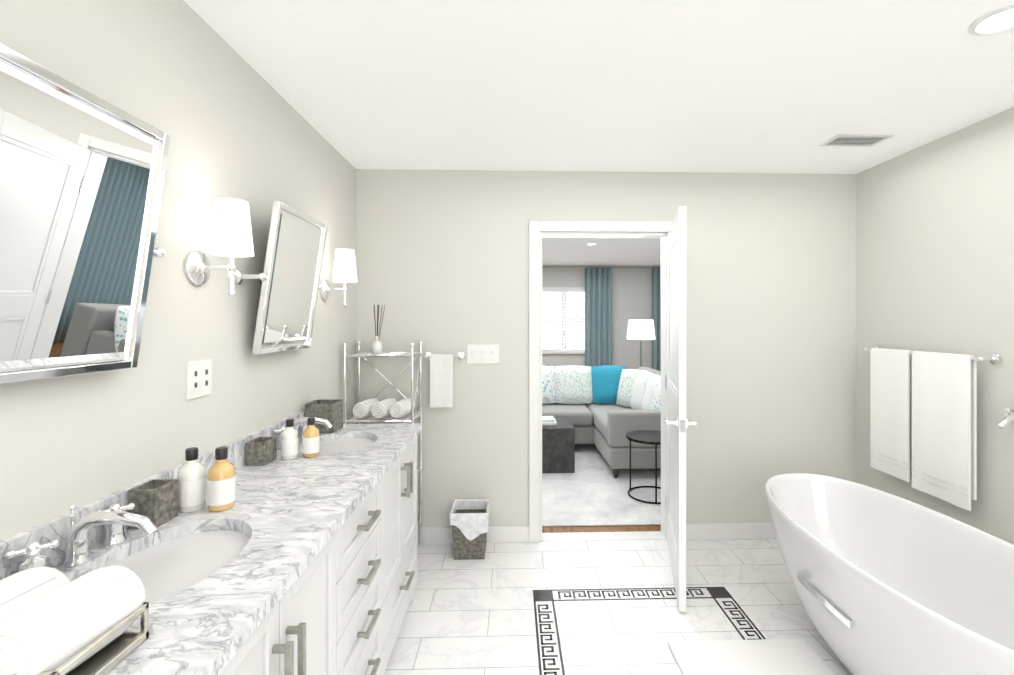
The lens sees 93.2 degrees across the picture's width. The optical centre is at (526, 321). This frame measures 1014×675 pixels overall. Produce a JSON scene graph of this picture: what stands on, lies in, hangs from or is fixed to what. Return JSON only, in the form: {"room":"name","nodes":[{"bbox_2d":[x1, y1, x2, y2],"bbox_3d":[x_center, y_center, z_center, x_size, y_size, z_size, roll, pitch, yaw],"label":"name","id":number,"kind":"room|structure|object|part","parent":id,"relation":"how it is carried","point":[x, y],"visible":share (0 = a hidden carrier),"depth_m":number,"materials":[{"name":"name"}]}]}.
{"room":"bathroom","nodes":[
{"label":"bathroom","id":0,"kind":"room"},
{"bbox_2d":[0,0,355,540],"bbox_3d":[-1.088,0.230,0.540,0.120,2.440,5.390,0,0,-2],"label":"wall","id":1,"kind":"structure","parent":0,"point":[213,103],"depth_m":1.46,"materials":[{"name":"white paint"}]},
{"bbox_2d":[0,43,169,383],"bbox_3d":[-0.972,-0.180,0.989,0.138,0.597,0.594,0,0,-2],"label":"mirror","id":2,"kind":"object","parent":1,"relation":"attached to","point":[82,173],"visible":1,"depth_m":1.00,"materials":[{"name":"silver metal"}]},
{"bbox_2d":[186,359,211,399],"bbox_3d":[-1.054,0.185,1.547,0.009,0.118,0.118,0,0,-2],"label":"electrical outlet plate","id":3,"kind":"object","parent":1,"relation":"attached to","point":[198,378],"visible":1,"depth_m":1.54,"materials":[{"name":"white plastic"}]},
{"bbox_2d":[185,198,253,296],"bbox_3d":[-0.971,-0.232,1.540,0.174,0.307,0.128,0,0,-2],"label":"sconce","id":4,"kind":"object","parent":1,"relation":"attached to","point":[230,236],"visible":1,"depth_m":1.50,"materials":[{"name":"silver metal"}]},
{"bbox_3d":[-0.973,-0.179,1.540,0.170,0.202,0.112,0,0,-2],"label":"arm","id":5,"kind":"part","parent":4,"relation":"part of"},
{"bbox_3d":[-0.949,-0.300,1.540,0.128,0.170,0.128,0,0,-2],"label":"lamp shade","id":6,"kind":"part","parent":4,"relation":"part of","materials":[{"name":"white fabric"}]},
{"bbox_2d":[234,200,326,354],"bbox_3d":[-1.005,-0.165,2.039,0.137,0.582,0.594,0,0,-2],"label":"mirror","id":7,"kind":"object","parent":1,"relation":"attached to","point":[289,278],"visible":0.98,"depth_m":1.97,"materials":[{"name":"silver metal"}]},
{"bbox_3d":[-0.990,-0.165,2.039,0.013,0.544,0.429,8,0,-2],"label":"glass","id":8,"kind":"part","parent":7,"relation":"part of","materials":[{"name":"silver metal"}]},
{"bbox_2d":[320,249,356,306],"bbox_3d":[-1.004,-0.232,2.589,0.174,0.307,0.128,0,0,-2],"label":"sconce","id":9,"kind":"object","parent":1,"relation":"attached to","point":[344,270],"visible":1,"depth_m":2.55,"materials":[{"name":"silver metal"}]},
{"bbox_3d":[-1.006,-0.179,2.589,0.170,0.202,0.112,0,0,-2],"label":"arm","id":10,"kind":"part","parent":9,"relation":"part of"},
{"bbox_3d":[-0.981,-0.300,2.590,0.128,0.170,0.128,0,0,-2],"label":"lamp shade","id":11,"kind":"part","parent":9,"relation":"part of","materials":[{"name":"white fabric"}]},
{"bbox_2d":[184,0,1013,264],"bbox_3d":[0.478,-1.050,3.295,5.640,0.120,10.800,0,0,-2],"label":"ceiling","id":12,"kind":"structure","parent":0,"point":[745,86],"depth_m":1.96,"materials":[{"name":"white paint"}]},
{"bbox_2d":[819,134,893,146],"bbox_3d":[1.800,-0.986,2.615,0.300,0.007,0.160,0,0,-2],"label":"ceiling vent","id":13,"kind":"object","parent":12,"relation":"in","point":[855,140],"visible":1,"depth_m":2.60,"materials":[{"name":"white metal"}]},
{"bbox_2d":[968,4,1013,35],"bbox_3d":[1.562,-0.986,1.568,0.170,0.008,0.170,0,0,-2],"label":"recessed light","id":14,"kind":"object","parent":12,"relation":"in","point":[997,20],"visible":1,"depth_m":1.58,"materials":[{"name":"white"}]},
{"bbox_2d":[542,265,660,368],"bbox_3d":[0.314,0.221,8.632,5.640,2.460,0.120,0,0,-2],"label":"wall","id":15,"kind":"structure","parent":0,"point":[631,293],"depth_m":8.62,"materials":[{"name":"white paint"}]},
{"bbox_2d":[542,287,584,353],"bbox_3d":[0.673,-0.014,8.560,1.065,1.190,0.045,0,0,-2],"label":"window shutters","id":16,"kind":"object","parent":15,"relation":"attached to","point":[563,320],"visible":0.58,"depth_m":8.56,"materials":[{"name":"white"}]},
{"bbox_2d":[542,266,660,267],"bbox_3d":[1.117,-0.964,8.541,3.400,0.023,0.111,0,0,-2],"label":"curtain rod","id":17,"kind":"object","parent":15,"relation":"attached to","point":[599,267],"visible":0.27,"depth_m":8.50,"materials":[{"name":"silver metal"}]},
{"bbox_2d":[585,268,611,366],"bbox_3d":[1.281,0.244,8.499,0.485,2.385,0.076,0,0,-2],"label":"curtain","id":18,"kind":"object","parent":17,"relation":"hanging from","point":[598,316],"visible":0.6,"depth_m":8.49,"materials":[{"name":"teal fabric"}]},
{"bbox_2d":[652,268,660,370],"bbox_3d":[2.480,0.244,8.536,0.485,2.385,0.076,0,0,-2],"label":"curtain","id":19,"kind":"object","parent":17,"relation":"hanging from","point":[656,315],"visible":0.23,"depth_m":8.53,"materials":[{"name":"teal fabric"}]},
{"bbox_2d":[540,525,666,541],"bbox_3d":[0.395,1.501,5.988,5.640,0.100,5.410,0,0,-2],"label":"floor","id":20,"kind":"structure","parent":0,"point":[565,529],"depth_m":3.35,"materials":[{"name":"brown wood"}]},
{"bbox_2d":[542,444,660,526],"bbox_3d":[0.418,1.444,5.249,4.200,0.011,3.730,0,0,-2],"label":"living room rug","id":21,"kind":"object","parent":20,"relation":"on","point":[591,491],"visible":0.04,"depth_m":3.95,"materials":[{"name":"white carpet"}]},
{"bbox_2d":[542,416,574,472],"bbox_3d":[-0.184,1.196,4.815,1.270,0.482,0.600,0,0,-2],"label":"coffee table","id":22,"kind":"object","parent":21,"relation":"on","point":[558,444],"visible":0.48,"depth_m":4.53,"materials":[{"name":"grey concrete"}]},
{"bbox_2d":[542,416,556,425],"bbox_3d":[0.138,0.982,4.740,0.310,0.053,0.230,0,0,-2],"label":"books","id":23,"kind":"object","parent":22,"relation":"on","point":[546,420],"depth_m":4.65,"materials":[{"name":"white paper"}]},
{"bbox_2d":[542,365,660,477],"bbox_3d":[0.244,0.985,5.223,2.950,0.905,1.830,0,0,-2],"label":"sofa","id":24,"kind":"object","parent":21,"relation":"on","point":[605,409],"visible":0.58,"depth_m":5.23,"materials":[{"name":"grey fabric"}]},
{"bbox_3d":[0.243,0.991,5.233,2.950,0.720,1.810,0,0,-2],"label":"frame","id":25,"kind":"part","parent":24,"relation":"part of","materials":[{"name":"grey fabric"}]},
{"bbox_2d":[627,320,654,366],"bbox_3d":[1.666,0.707,6.953,0.410,1.462,0.410,0,0,-2],"label":"floor lamp","id":26,"kind":"object","parent":21,"relation":"on","point":[640,330],"visible":0.85,"depth_m":6.80,"materials":[{"name":"white fabric"}]},
{"bbox_3d":[1.666,0.118,6.953,0.410,0.285,0.410,0,0,-2],"label":"lamp shade","id":27,"kind":"part","parent":26,"relation":"part of","materials":[{"name":"white fabric"}]},
{"bbox_2d":[626,430,660,503],"bbox_3d":[1.038,1.191,3.952,0.420,0.492,0.420,0,0,-2],"label":"round side table","id":28,"kind":"object","parent":21,"relation":"on","point":[652,437],"visible":0.56,"depth_m":3.90,"materials":[{"name":"black metal"}]},
{"bbox_2d":[356,169,855,526],"bbox_3d":[0.553,0.230,3.227,3.325,2.440,0.120,0,0,-2],"label":"wall","id":29,"kind":"structure","parent":0,"point":[442,261],"depth_m":3.18,"materials":[{"name":"white paint"}]},
{"bbox_2d":[424,352,464,407],"bbox_3d":[-0.534,0.376,3.094,0.263,0.349,0.078,0,0,-2],"label":"towel rail","id":30,"kind":"object","parent":29,"relation":"attached to","point":[441,380],"visible":1,"depth_m":3.06,"materials":[{"name":"white fabric"}]},
{"bbox_2d":[430,354,452,407],"bbox_3d":[-0.543,0.381,3.072,0.145,0.338,0.034,0,0,-2],"label":"towel","id":31,"kind":"object","parent":30,"relation":"hanging from","point":[441,365],"depth_m":3.06,"materials":[{"name":"white fabric"}]},
{"bbox_2d":[417,526,528,543],"bbox_3d":[-0.545,1.398,3.126,1.125,0.105,0.014,0,0,-2],"label":"baseboard","id":32,"kind":"structure","parent":29,"relation":"attached to","point":[520,534],"depth_m":3.13,"materials":[{"name":"white wood"}]},
{"bbox_2d":[467,345,498,363],"bbox_3d":[-0.283,0.217,3.135,0.202,0.118,0.012,0,0,-2],"label":"switch plate","id":33,"kind":"object","parent":29,"relation":"attached to","point":[482,354],"visible":1,"depth_m":3.13,"materials":[{"name":"white plastic"}]},
{"bbox_2d":[529,221,672,542],"bbox_3d":[0.515,0.395,3.226,1.000,2.110,0.156,0,0,-2],"label":"door frame","id":34,"kind":"structure","parent":29,"relation":"attached to","point":[539,231],"depth_m":3.15,"materials":[{"name":"white wood"}]},
{"bbox_2d":[542,531,665,540],"bbox_3d":[0.515,1.458,3.226,0.824,0.024,0.120,0,0,-2],"label":"sill","id":35,"kind":"structure","parent":29,"relation":"attached to","point":[607,536],"depth_m":3.22,"materials":[{"name":"white stone"}]},
{"bbox_2d":[667,206,685,611],"bbox_3d":[0.862,0.436,2.774,0.036,2.015,0.815,0,0,12],"label":"door","id":36,"kind":"structure","parent":29,"relation":"in","point":[676,385],"depth_m":2.44,"materials":[{"name":"white wood"}]},
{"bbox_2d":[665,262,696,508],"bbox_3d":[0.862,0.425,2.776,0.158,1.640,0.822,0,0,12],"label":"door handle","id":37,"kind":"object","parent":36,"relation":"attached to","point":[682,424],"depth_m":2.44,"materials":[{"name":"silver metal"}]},
{"bbox_2d":[686,523,775,539],"bbox_3d":[1.604,1.398,3.190,1.175,0.105,0.018,0,0,-2],"label":"baseboard","id":38,"kind":"structure","parent":29,"relation":"attached to","point":[719,531],"depth_m":3.18,"materials":[{"name":"white"}]},
{"bbox_2d":[384,539,851,674],"bbox_3d":[0.636,1.500,0.533,3.565,0.100,5.270,0,0,-2],"label":"floor","id":39,"kind":"structure","parent":0,"point":[470,617],"depth_m":2.42,"materials":[{"name":"tile"}]},
{"bbox_2d":[0,410,421,674],"bbox_3d":[-0.771,0.927,1.330,0.560,1.043,2.340,0,0,-2],"label":"bathroom vanity","id":40,"kind":"object","parent":39,"relation":"on","point":[300,564],"visible":0.9,"depth_m":1.23,"materials":[{"name":"white stone"}]},
{"bbox_2d":[0,566,148,674],"bbox_3d":[-0.818,0.470,0.724,0.369,0.126,0.188,0,0,-2],"label":"tray","id":41,"kind":"object","parent":40,"relation":"on","point":[53,621],"visible":1,"depth_m":0.72,"materials":[{"name":"beige metal"}]},
{"bbox_2d":[128,479,177,528],"bbox_3d":[-0.990,0.484,1.274,0.070,0.100,0.085,0,0,-2],"label":"holder","id":42,"kind":"object","parent":40,"relation":"on","point":[155,501],"visible":0.83,"depth_m":1.25,"materials":[{"name":"grey stone"}]},
{"bbox_2d":[177,447,205,512],"bbox_3d":[-0.953,0.448,1.365,0.069,0.171,0.069,0,0,-2],"label":"soap bottle","id":43,"kind":"object","parent":40,"relation":"on","point":[191,476],"visible":1,"depth_m":1.34,"materials":[{"name":"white plastic"}]},
{"bbox_2d":[207,447,235,511],"bbox_3d":[-0.873,0.448,1.372,0.069,0.171,0.069,0,0,-2],"label":"soap bottle","id":44,"kind":"object","parent":40,"relation":"on","point":[221,485],"visible":1,"depth_m":1.35,"materials":[{"name":"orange plastic"}]},
{"bbox_2d":[246,437,276,464],"bbox_3d":[-1.005,0.491,1.819,0.070,0.085,0.090,0,0,-2],"label":"holder","id":45,"kind":"object","parent":40,"relation":"on","point":[261,450],"visible":0.98,"depth_m":1.77,"materials":[{"name":"grey stone"}]},
{"bbox_2d":[281,419,297,459],"bbox_3d":[-0.924,0.459,1.871,0.061,0.151,0.061,0,0,-2],"label":"soap bottle","id":46,"kind":"object","parent":40,"relation":"on","point":[289,443],"visible":0.98,"depth_m":1.85,"materials":[{"name":"white plastic"}]},
{"bbox_2d":[303,417,319,456],"bbox_3d":[-0.855,0.459,1.903,0.061,0.151,0.061,0,0,-2],"label":"soap bottle","id":47,"kind":"object","parent":40,"relation":"on","point":[311,442],"visible":1,"depth_m":1.88,"materials":[{"name":"orange plastic"}]},
{"bbox_2d":[305,399,342,432],"bbox_3d":[-0.989,0.464,2.347,0.135,0.140,0.135,0,0,-2],"label":"holder","id":48,"kind":"object","parent":40,"relation":"on","point":[330,411],"visible":0.81,"depth_m":2.28,"materials":[{"name":"grey stone"}]},
{"bbox_2d":[342,305,422,545],"bbox_3d":[-0.875,0.673,2.955,0.422,1.550,0.293,0,0,-2],"label":"etagere","id":49,"kind":"object","parent":39,"relation":"on","point":[398,411],"visible":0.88,"depth_m":2.92,"materials":[{"name":"silver metal"}]},
{"bbox_2d":[371,305,384,353],"bbox_3d":[-0.914,0.048,2.957,0.085,0.300,0.072,0,0,-2],"label":"diffuser","id":50,"kind":"object","parent":49,"relation":"attached to","point":[376,346],"depth_m":2.94,"materials":[{"name":"white glass"}]},
{"bbox_2d":[450,499,489,559],"bbox_3d":[-0.348,1.304,3.004,0.232,0.290,0.232,0,0,-2],"label":"trash bin","id":51,"kind":"object","parent":39,"relation":"on","point":[469,520],"visible":1,"depth_m":2.90,"materials":[{"name":"grey stone"}]},
{"bbox_2d":[533,587,765,674],"bbox_3d":[0.608,1.449,0.955,1.045,0.002,3.285,0,0,-2],"label":"floor tile border","id":52,"kind":"object","parent":39,"relation":"on","point":[550,660],"visible":0.85,"depth_m":2.44,"materials":[{"name":"tile"}]},
{"bbox_2d":[668,639,835,674],"bbox_3d":[0.957,1.441,1.719,0.620,0.014,0.880,0,0,-2],"label":"bath mat","id":53,"kind":"object","parent":39,"relation":"on","point":[763,657],"visible":0.96,"depth_m":2.04,"materials":[{"name":"white fabric"}]},
{"bbox_2d":[765,473,1013,674],"bbox_3d":[1.498,1.139,1.815,0.737,0.617,1.634,0,0,-2],"label":"bathtub","id":54,"kind":"object","parent":39,"relation":"on","point":[884,583],"visible":1,"depth_m":1.94,"materials":[{"name":"ceramic"}]},
{"bbox_2d":[856,107,1013,544],"bbox_3d":[2.356,0.230,0.646,0.120,2.440,5.390,0,0,-2],"label":"wall","id":55,"kind":"structure","parent":0,"point":[934,245],"depth_m":2.53,"materials":[{"name":"white paint"}]},
{"bbox_2d":[864,345,1001,510],"bbox_3d":[2.184,0.536,2.657,0.098,0.767,0.794,0,0,-2],"label":"towel rail","id":56,"kind":"object","parent":55,"relation":"attached to","point":[923,417],"visible":1,"depth_m":2.56,"materials":[{"name":"white fabric"}]},
{"bbox_2d":[997,408,1013,428],"bbox_3d":[2.151,0.432,2.086,0.198,0.075,0.270,0,0,-2],"label":"tub filler","id":57,"kind":"object","parent":55,"relation":"attached to","point":[1008,419],"visible":1,"depth_m":2.08,"materials":[{"name":"silver metal"}]}
]}

